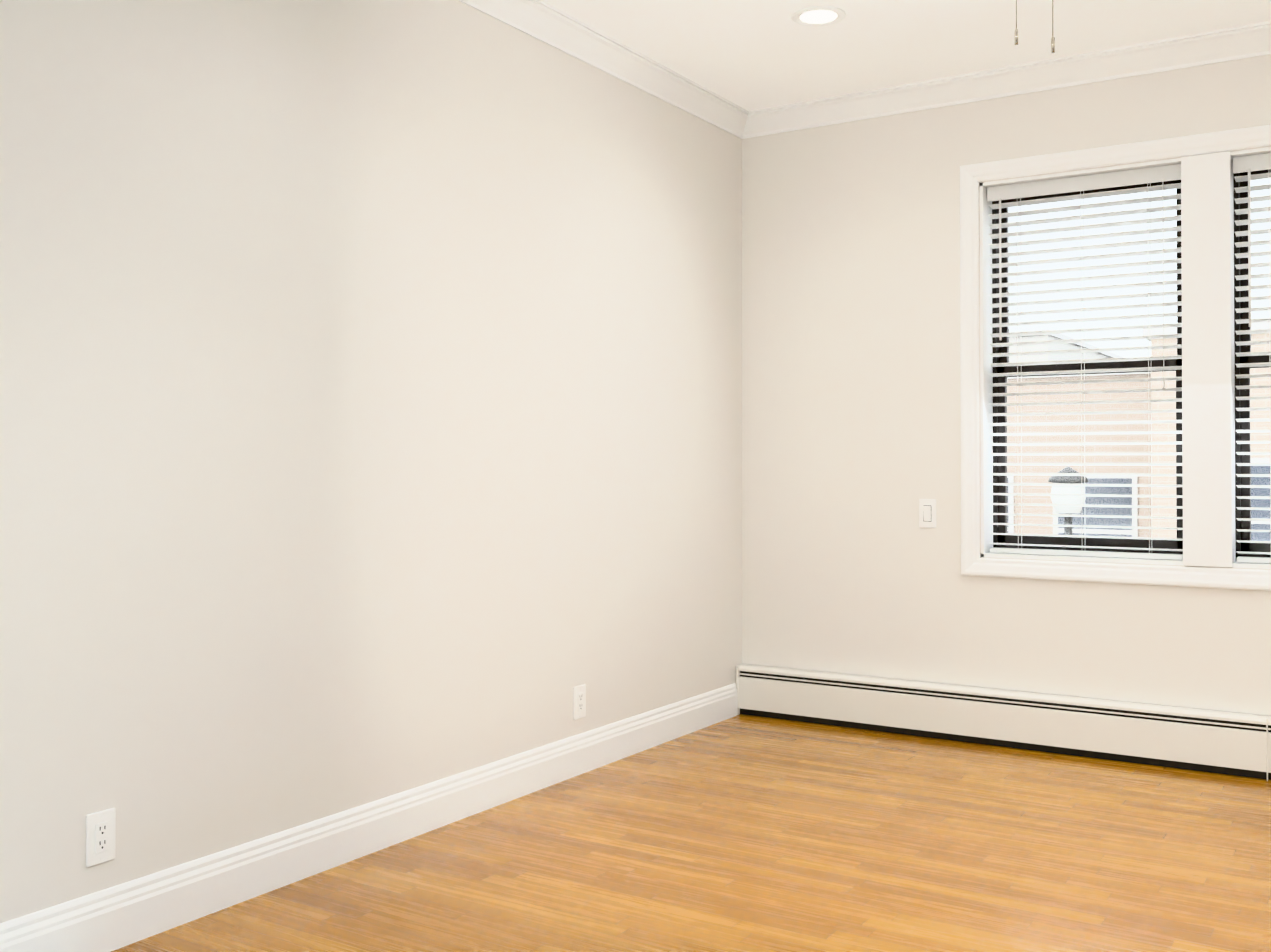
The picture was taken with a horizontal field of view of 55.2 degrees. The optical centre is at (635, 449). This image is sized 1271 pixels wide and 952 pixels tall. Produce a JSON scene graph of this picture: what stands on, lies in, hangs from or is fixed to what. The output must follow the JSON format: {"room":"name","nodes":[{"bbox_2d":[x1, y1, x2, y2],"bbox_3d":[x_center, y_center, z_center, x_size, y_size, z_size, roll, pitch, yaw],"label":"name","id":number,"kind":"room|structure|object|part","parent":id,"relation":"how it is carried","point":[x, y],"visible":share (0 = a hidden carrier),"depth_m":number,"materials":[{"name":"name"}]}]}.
{"room":"empty room","nodes":[
{"label":"empty room","id":0,"kind":"room"},
{"bbox_2d":[0,0,741,922],"bbox_3d":[-0.617,-0.178,3.819,0.115,2.660,3.945,0,-1,32],"label":"wall","id":1,"kind":"structure","parent":0,"point":[370,400],"depth_m":3.36,"materials":[{"name":"white paint"}]},
{"bbox_2d":[86,808,115,866],"bbox_3d":[-1.211,0.878,2.755,0.009,0.118,0.072,0,-1,32],"label":"electrical outlet","id":2,"kind":"object","parent":1,"relation":"attached to","point":[100,835],"visible":1,"depth_m":2.75,"materials":[{"name":"white plastic"}]},
{"bbox_2d":[0,683,737,951],"bbox_3d":[-0.600,1.081,3.730,0.035,0.140,3.865,0,-1,32],"label":"baseboard","id":3,"kind":"structure","parent":1,"relation":"attached to","point":[113,918],"depth_m":3.30,"materials":[{"name":"white paint"}]},
{"bbox_2d":[573,684,585,719],"bbox_3d":[-0.199,0.903,4.351,0.009,0.118,0.072,0,-1,32],"label":"electrical outlet","id":4,"kind":"object","parent":1,"relation":"attached to","point":[579,701],"visible":1,"depth_m":4.34,"materials":[{"name":"white plastic"}]},
{"bbox_2d":[458,0,749,136],"bbox_3d":[-0.588,-1.462,3.704,0.074,0.095,3.905,0,-1,32],"label":"crown molding","id":5,"kind":"structure","parent":1,"relation":"attached to","point":[548,24],"depth_m":4.51,"materials":[{"name":"white paint"}]},
{"bbox_2d":[111,714,1270,951],"bbox_3d":[1.708,1.170,2.750,4.940,0.060,3.235,0,-1,32],"label":"floor","id":6,"kind":"structure","parent":0,"point":[739,832],"depth_m":3.36,"materials":[{"name":"brown wood"}]},
{"bbox_2d":[542,0,1270,110],"bbox_3d":[-0.492,-1.584,2.355,8.600,0.120,7.070,0,-1,32],"label":"ceiling","id":7,"kind":"structure","parent":0,"point":[750,55],"depth_m":4.39,"materials":[{"name":"white paint"}]},
{"bbox_2d":[791,5,845,26],"bbox_3d":[0.633,-1.500,4.204,0.188,0.008,0.188,0,-1,32],"label":"recessed light","id":8,"kind":"object","parent":7,"relation":"in","point":[817,16],"visible":1,"depth_m":4.20,"materials":[{"name":"white paint"}]},
{"bbox_2d":[1015,0,1054,52],"bbox_3d":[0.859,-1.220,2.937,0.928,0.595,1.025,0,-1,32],"label":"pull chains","id":9,"kind":"object","parent":7,"relation":"hanging from","point":[1052,42],"visible":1,"depth_m":2.83,"materials":[{"name":"silver metal"}]},
{"bbox_2d":[742,54,1270,715],"bbox_3d":[1.267,-0.164,5.114,8.600,2.660,0.300,0,-1,32],"label":"wall","id":10,"kind":"structure","parent":0,"point":[850,362],"depth_m":5.03,"materials":[{"name":"white paint"}]},
{"bbox_2d":[919,499,935,527],"bbox_3d":[1.194,0.260,4.970,0.072,0.118,0.013,0,-1,32],"label":"light switch","id":11,"kind":"object","parent":10,"relation":"attached to","point":[927,513],"visible":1,"depth_m":4.97,"materials":[{"name":"white plastic"}]},
{"bbox_2d":[736,664,1270,780],"bbox_3d":[2.538,1.047,4.075,4.916,0.216,0.071,0,-1,32],"label":"baseboard heater","id":12,"kind":"object","parent":10,"relation":"attached to","point":[1224,742],"visible":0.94,"depth_m":4.71,"materials":[{"name":"white metal"}]},
{"bbox_2d":[738,21,1270,138],"bbox_3d":[2.506,-1.457,4.121,4.851,0.095,0.074,0,-1,32],"label":"crown molding","id":13,"kind":"structure","parent":10,"relation":"attached to","point":[1252,40],"depth_m":4.75,"materials":[{"name":"white paint"}]},
{"bbox_2d":[960,125,1270,590],"bbox_3d":[2.127,-0.325,4.510,1.790,1.650,0.242,0,-1,32],"label":"window","id":14,"kind":"structure","parent":10,"relation":"in","point":[1208,344],"depth_m":4.53,"materials":[{"name":"white paint"}]},
{"bbox_2d":[987,153,1270,562],"bbox_3d":[2.103,-0.327,4.473,1.600,1.469,0.068,0,-1,32],"label":"window blinds","id":15,"kind":"object","parent":14,"relation":"attached to","point":[1251,163],"visible":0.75,"depth_m":4.66,"materials":[{"name":"white plastic"}]},
{"bbox_3d":[2.166,-0.326,4.572,1.616,1.474,0.085,0,-1,32],"label":"window sashes","id":16,"kind":"part","parent":14,"relation":"part of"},
{"label":"outside","id":17,"kind":"structure","parent":0,"visible":0},
{"bbox_3d":[25.589,10.700,39.974,120.000,0.300,84.830,0,-1,32],"label":"street","id":18,"kind":"object","parent":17,"visible":0},
{"bbox_2d":[1009,329,1124,362],"bbox_3d":[4.664,5.092,41.960,22.760,15.680,16.160,0,-1,32],"label":"building","id":19,"kind":"structure","parent":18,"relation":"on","point":[1041,347],"depth_m":29.68,"materials":[{"name":"brick"}]},
{"bbox_2d":[1048,466,1087,534],"bbox_3d":[4.876,5.220,13.637,0.440,10.080,0.440,0,-1,32],"label":"street lamp","id":20,"kind":"object","parent":18,"relation":"on","point":[1067,469],"depth_m":13.56,"materials":[{"name":"grey"}]},
{"bbox_2d":[1007,372,1151,537],"bbox_3d":[8.986,4.624,22.643,3.560,11.470,12.160,0,-1,32],"label":"building","id":21,"kind":"structure","parent":18,"relation":"on","point":[1072,458],"depth_m":17.22,"materials":[{"name":"brick"}]},
{"bbox_2d":[1143,322,1270,540],"bbox_3d":[17.809,4.443,15.271,18.760,11.670,15.160,0,-1,32],"label":"building","id":22,"kind":"structure","parent":18,"relation":"on","point":[1172,405],"depth_m":13.84,"materials":[{"name":"brick"}]}
]}

